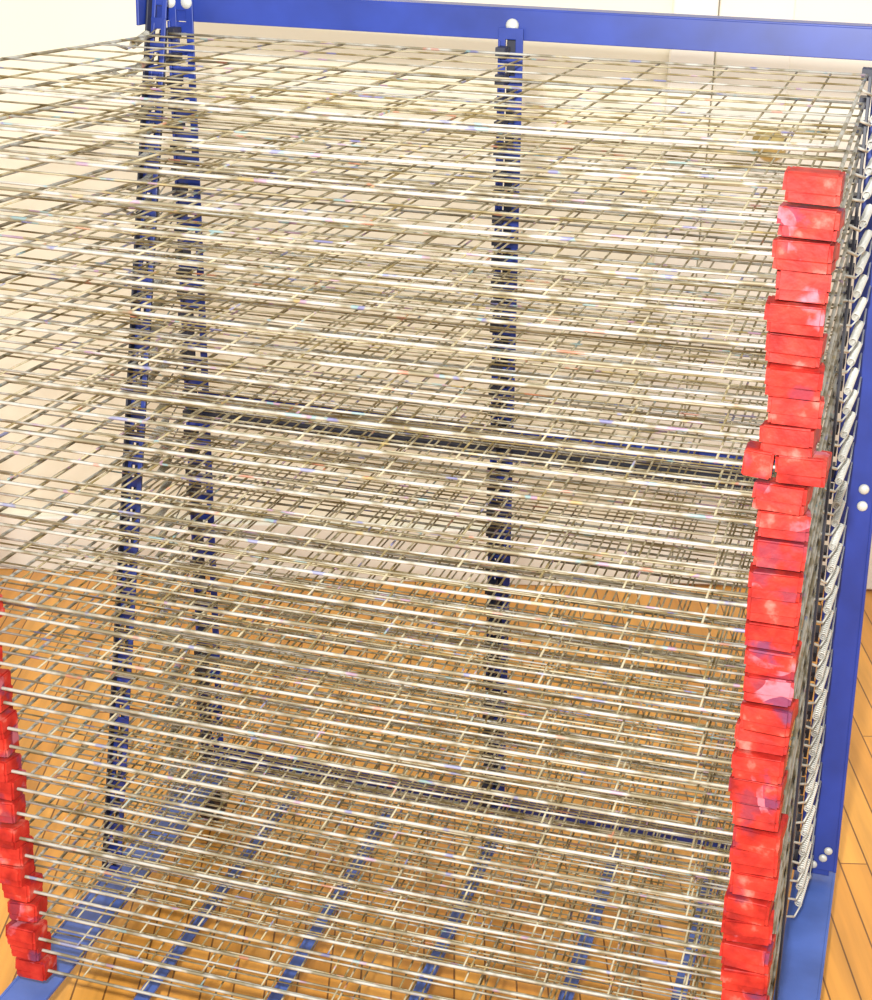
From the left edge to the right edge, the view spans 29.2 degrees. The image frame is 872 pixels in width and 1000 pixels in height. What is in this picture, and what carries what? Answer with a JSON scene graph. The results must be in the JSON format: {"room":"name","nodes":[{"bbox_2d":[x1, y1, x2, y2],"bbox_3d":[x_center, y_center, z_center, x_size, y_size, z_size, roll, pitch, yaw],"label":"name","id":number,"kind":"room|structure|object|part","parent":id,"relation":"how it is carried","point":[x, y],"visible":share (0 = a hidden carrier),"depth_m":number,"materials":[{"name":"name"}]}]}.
{"room":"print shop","nodes":[
{"label":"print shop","id":0,"kind":"room"},
{"bbox_2d":[0,0,672,575],"bbox_3d":[0.037,-1.068,3.118,7.000,2.600,0.120,2,21,0],"label":"wall","id":1,"kind":"structure","parent":0,"point":[26,26],"depth_m":3.25,"materials":[{"name":"beige paint"}]},
{"bbox_2d":[0,514,629,587],"bbox_3d":[-1.548,0.067,3.496,3.901,0.120,0.014,2,21,0],"label":"baseboard","id":2,"kind":"structure","parent":1,"relation":"attached to","point":[18,558],"depth_m":3.49,"materials":[{"name":"white paint"}]},
{"bbox_2d":[629,0,718,589],"bbox_3d":[0.919,-0.791,3.135,0.970,2.120,0.022,2,21,0],"label":"trim","id":3,"kind":"structure","parent":1,"relation":"attached to","point":[695,7],"depth_m":3.23,"materials":[{"name":"white paint"}]},
{"bbox_2d":[670,0,871,588],"bbox_3d":[0.918,-0.750,3.151,0.792,2.019,0.112,2,21,0],"label":"door","id":4,"kind":"structure","parent":1,"relation":"in","point":[848,11],"depth_m":3.20,"materials":[{"name":"white paint"}]},
{"bbox_3d":[0.632,-0.670,3.164,0.060,0.060,0.073,2,21,0],"label":"knob","id":5,"kind":"part","parent":4,"relation":"part of","materials":[{"name":"gold metal"}]},
{"bbox_2d":[0,569,871,999],"bbox_3d":[-0.029,1.004,1.389,7.000,0.050,4.884,2,21,0],"label":"floor","id":6,"kind":"structure","parent":0,"point":[847,974],"depth_m":2.58,"materials":[{"name":"brown wood"}]},
{"bbox_2d":[0,0,871,999],"bbox_3d":[0.004,0.079,2.005,1.005,1.244,0.724,7,22,15],"label":"drying rack","id":7,"kind":"object","parent":6,"relation":"on","point":[788,479],"visible":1,"depth_m":1.88,"materials":[{"name":"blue metal"}]},
{"bbox_2d":[3,528,811,835],"bbox_3d":[-0.010,0.190,2.053,0.903,0.012,0.574,7,22,15],"label":"wire shelf","id":8,"kind":"object","parent":7,"relation":"attached to","point":[738,830],"depth_m":1.92,"materials":[{"name":"silver metal"}]},
{"bbox_2d":[1,511,813,812],"bbox_3d":[-0.012,0.166,2.040,0.898,0.011,0.582,7,22,15],"label":"wire shelf","id":9,"kind":"object","parent":7,"relation":"attached to","point":[6,687],"depth_m":1.87,"materials":[{"name":"silver metal"}]},
{"bbox_2d":[7,547,808,857],"bbox_3d":[-0.009,0.219,2.066,0.898,0.011,0.570,7,22,15],"label":"wire shelf","id":10,"kind":"object","parent":7,"relation":"attached to","point":[12,718],"depth_m":1.91,"materials":[{"name":"silver metal"}]},
{"bbox_2d":[0,491,815,788],"bbox_3d":[-0.013,0.139,2.030,0.903,0.010,0.583,7,22,15],"label":"wire shelf","id":11,"kind":"object","parent":7,"relation":"attached to","point":[734,783],"depth_m":1.87,"materials":[{"name":"silver metal"}]},
{"bbox_2d":[0,472,817,764],"bbox_3d":[-0.013,0.113,2.018,0.901,0.010,0.588,7,22,15],"label":"wire shelf","id":12,"kind":"object","parent":7,"relation":"attached to","point":[740,756],"depth_m":1.86,"materials":[{"name":"silver metal"}]},
{"bbox_2d":[0,457,819,735],"bbox_3d":[-0.011,0.084,2.012,0.904,0.011,0.578,7,22,15],"label":"wire shelf","id":13,"kind":"object","parent":7,"relation":"attached to","point":[137,484],"depth_m":1.85,"materials":[{"name":"silver metal"}]},
{"bbox_2d":[11,583,810,904],"bbox_3d":[-0.011,0.272,2.086,0.898,0.010,0.571,7,22,15],"label":"wire shelf","id":14,"kind":"object","parent":7,"relation":"attached to","point":[18,774],"depth_m":1.94,"materials":[{"name":"silver metal"}]},
{"bbox_2d":[9,565,812,880],"bbox_3d":[-0.010,0.244,2.075,0.901,0.010,0.570,7,22,15],"label":"wire shelf","id":15,"kind":"object","parent":7,"relation":"attached to","point":[734,874],"depth_m":1.92,"materials":[{"name":"silver metal"}]},
{"bbox_2d":[0,434,822,716],"bbox_3d":[-0.012,0.061,1.997,0.907,0.010,0.591,7,22,15],"label":"wire shelf","id":16,"kind":"object","parent":7,"relation":"attached to","point":[748,709],"depth_m":1.82,"materials":[{"name":"silver metal"}]},
{"bbox_2d":[19,641,805,974],"bbox_3d":[-0.008,0.353,2.114,0.896,0.012,0.572,7,22,15],"label":"wire shelf","id":17,"kind":"object","parent":7,"relation":"attached to","point":[25,839],"depth_m":1.96,"materials":[{"name":"silver metal"}]},
{"bbox_2d":[17,620,807,952],"bbox_3d":[-0.008,0.325,2.104,0.897,0.011,0.572,7,22,15],"label":"wire shelf","id":18,"kind":"object","parent":7,"relation":"attached to","point":[728,945],"depth_m":1.91,"materials":[{"name":"silver metal"}]},
{"bbox_2d":[17,603,808,925],"bbox_3d":[-0.008,0.297,2.096,0.897,0.010,0.567,7,22,15],"label":"wire shelf","id":19,"kind":"object","parent":7,"relation":"attached to","point":[727,920],"depth_m":1.94,"materials":[{"name":"silver metal"}]},
{"bbox_2d":[0,415,825,687],"bbox_3d":[-0.015,0.033,1.987,0.908,0.012,0.592,7,22,15],"label":"wire shelf","id":20,"kind":"object","parent":7,"relation":"attached to","point":[751,680],"depth_m":1.88,"materials":[{"name":"silver metal"}]},
{"bbox_2d":[25,671,801,999],"bbox_3d":[-0.009,0.406,2.136,0.898,0.010,0.568,7,22,15],"label":"wire shelf","id":21,"kind":"object","parent":7,"relation":"attached to","point":[33,879],"depth_m":2.00,"materials":[{"name":"silver metal"}]},
{"bbox_2d":[0,396,827,660],"bbox_3d":[-0.013,0.006,1.979,0.908,0.009,0.587,7,22,15],"label":"wire shelf","id":22,"kind":"object","parent":7,"relation":"attached to","point":[751,653],"depth_m":1.80,"materials":[{"name":"silver metal"}]},
{"bbox_2d":[25,654,803,994],"bbox_3d":[-0.008,0.379,2.127,0.896,0.010,0.566,7,22,15],"label":"wire shelf","id":23,"kind":"object","parent":7,"relation":"attached to","point":[29,853],"depth_m":1.98,"materials":[{"name":"silver metal"}]},
{"bbox_2d":[0,375,830,632],"bbox_3d":[-0.014,-0.021,1.969,0.907,0.010,0.587,7,22,15],"label":"wire shelf","id":24,"kind":"object","parent":7,"relation":"attached to","point":[750,626],"depth_m":1.81,"materials":[{"name":"silver metal"}]},
{"bbox_2d":[33,689,799,999],"bbox_3d":[-0.006,0.429,2.148,0.892,0.010,0.561,7,22,15],"label":"wire shelf","id":25,"kind":"object","parent":7,"relation":"attached to","point":[38,896],"depth_m":2.03,"materials":[{"name":"silver metal"}]},
{"bbox_2d":[0,357,832,607],"bbox_3d":[-0.015,-0.047,1.956,0.909,0.011,0.593,7,22,15],"label":"wire shelf","id":26,"kind":"object","parent":7,"relation":"attached to","point":[752,601],"depth_m":1.79,"materials":[{"name":"silver metal"}]},
{"bbox_2d":[38,729,796,999],"bbox_3d":[-0.007,0.487,2.168,0.890,0.011,0.563,7,22,15],"label":"wire shelf","id":27,"kind":"object","parent":7,"relation":"attached to","point":[44,936],"depth_m":2.07,"materials":[{"name":"silver metal"}]},
{"bbox_2d":[0,337,834,583],"bbox_3d":[-0.017,-0.072,1.945,0.911,0.011,0.598,7,22,15],"label":"wire shelf","id":28,"kind":"object","parent":7,"relation":"attached to","point":[757,575],"depth_m":1.78,"materials":[{"name":"silver metal"}]},
{"bbox_2d":[41,742,794,999],"bbox_3d":[-0.007,0.510,2.182,0.891,0.011,0.555,7,22,15],"label":"wire shelf","id":29,"kind":"object","parent":7,"relation":"attached to","point":[47,954],"depth_m":2.11,"materials":[{"name":"silver metal"}]},
{"bbox_2d":[0,315,836,552],"bbox_3d":[-0.016,-0.102,1.935,0.912,0.010,0.596,7,22,15],"label":"wire shelf","id":30,"kind":"object","parent":7,"relation":"attached to","point":[761,544],"depth_m":1.77,"materials":[{"name":"silver metal"}]},
{"bbox_2d":[39,707,798,999],"bbox_3d":[-0.005,0.458,2.161,0.891,0.010,0.556,7,22,15],"label":"wire shelf","id":31,"kind":"object","parent":7,"relation":"attached to","point":[43,902],"depth_m":2.04,"materials":[{"name":"silver metal"}]},
{"bbox_2d":[0,295,839,524],"bbox_3d":[-0.015,-0.127,1.926,0.912,0.011,0.594,7,22,15],"label":"wire shelf","id":32,"kind":"object","parent":7,"relation":"attached to","point":[764,517],"depth_m":1.77,"materials":[{"name":"silver metal"}]},
{"bbox_2d":[48,756,792,999],"bbox_3d":[-0.005,0.538,2.193,0.891,0.010,0.551,7,22,15],"label":"wire shelf","id":33,"kind":"object","parent":7,"relation":"attached to","point":[52,959],"depth_m":2.18,"materials":[{"name":"silver metal"}]},
{"bbox_2d":[0,274,841,497],"bbox_3d":[-0.017,-0.154,1.914,0.910,0.009,0.600,7,22,15],"label":"wire shelf","id":34,"kind":"object","parent":7,"relation":"attached to","point":[762,488],"depth_m":1.78,"materials":[{"name":"silver metal"}]},
{"bbox_2d":[0,256,843,468],"bbox_3d":[-0.017,-0.180,1.903,0.912,0.011,0.601,7,22,15],"label":"wire shelf","id":35,"kind":"object","parent":7,"relation":"attached to","point":[752,459],"depth_m":1.72,"materials":[{"name":"silver metal"}]},
{"bbox_2d":[0,236,846,439],"bbox_3d":[-0.018,-0.208,1.893,0.916,0.010,0.602,7,22,15],"label":"wire shelf","id":36,"kind":"object","parent":7,"relation":"attached to","point":[769,430],"depth_m":1.71,"materials":[{"name":"silver metal"}]},
{"bbox_2d":[0,211,848,410],"bbox_3d":[-0.015,-0.233,1.883,0.916,0.011,0.601,7,22,15],"label":"wire shelf","id":37,"kind":"object","parent":7,"relation":"attached to","point":[774,403],"depth_m":1.72,"materials":[{"name":"silver metal"}]},
{"bbox_2d":[0,190,850,380],"bbox_3d":[-0.018,-0.261,1.868,0.917,0.011,0.611,7,22,15],"label":"wire shelf","id":38,"kind":"object","parent":7,"relation":"attached to","point":[776,369],"depth_m":1.69,"materials":[{"name":"silver metal"}]},
{"bbox_2d":[0,168,853,348],"bbox_3d":[-0.017,-0.288,1.862,0.914,0.011,0.603,7,22,15],"label":"wire shelf","id":39,"kind":"object","parent":7,"relation":"attached to","point":[776,338],"depth_m":1.69,"materials":[{"name":"silver metal"}]},
{"bbox_2d":[0,147,855,317],"bbox_3d":[-0.018,-0.313,1.853,0.914,0.010,0.604,7,22,15],"label":"wire shelf","id":40,"kind":"object","parent":7,"relation":"attached to","point":[774,308],"depth_m":1.69,"materials":[{"name":"silver metal"}]},
{"bbox_2d":[0,125,858,286],"bbox_3d":[-0.018,-0.339,1.842,0.919,0.011,0.606,7,22,15],"label":"wire shelf","id":41,"kind":"object","parent":7,"relation":"attached to","point":[784,277],"depth_m":1.65,"materials":[{"name":"silver metal"}]},
{"bbox_2d":[0,103,860,255],"bbox_3d":[-0.019,-0.365,1.829,0.923,0.011,0.613,7,22,15],"label":"wire shelf","id":42,"kind":"object","parent":7,"relation":"attached to","point":[782,245],"depth_m":1.67,"materials":[{"name":"silver metal"}]},
{"bbox_2d":[0,80,862,222],"bbox_3d":[-0.018,-0.393,1.817,0.924,0.010,0.615,7,22,15],"label":"wire shelf","id":43,"kind":"object","parent":7,"relation":"attached to","point":[788,212],"depth_m":1.66,"materials":[{"name":"silver metal"}]},
{"bbox_2d":[0,58,865,187],"bbox_3d":[-0.019,-0.419,1.805,0.924,0.010,0.620,7,22,15],"label":"wire shelf","id":44,"kind":"object","parent":7,"relation":"attached to","point":[794,176],"depth_m":1.68,"materials":[{"name":"silver metal"}]},
{"bbox_2d":[0,32,868,152],"bbox_3d":[-0.021,-0.452,1.796,0.923,0.011,0.615,7,22,15],"label":"wire shelf","id":45,"kind":"object","parent":7,"relation":"attached to","point":[150,45],"depth_m":1.72,"materials":[{"name":"silver metal"}]}
]}

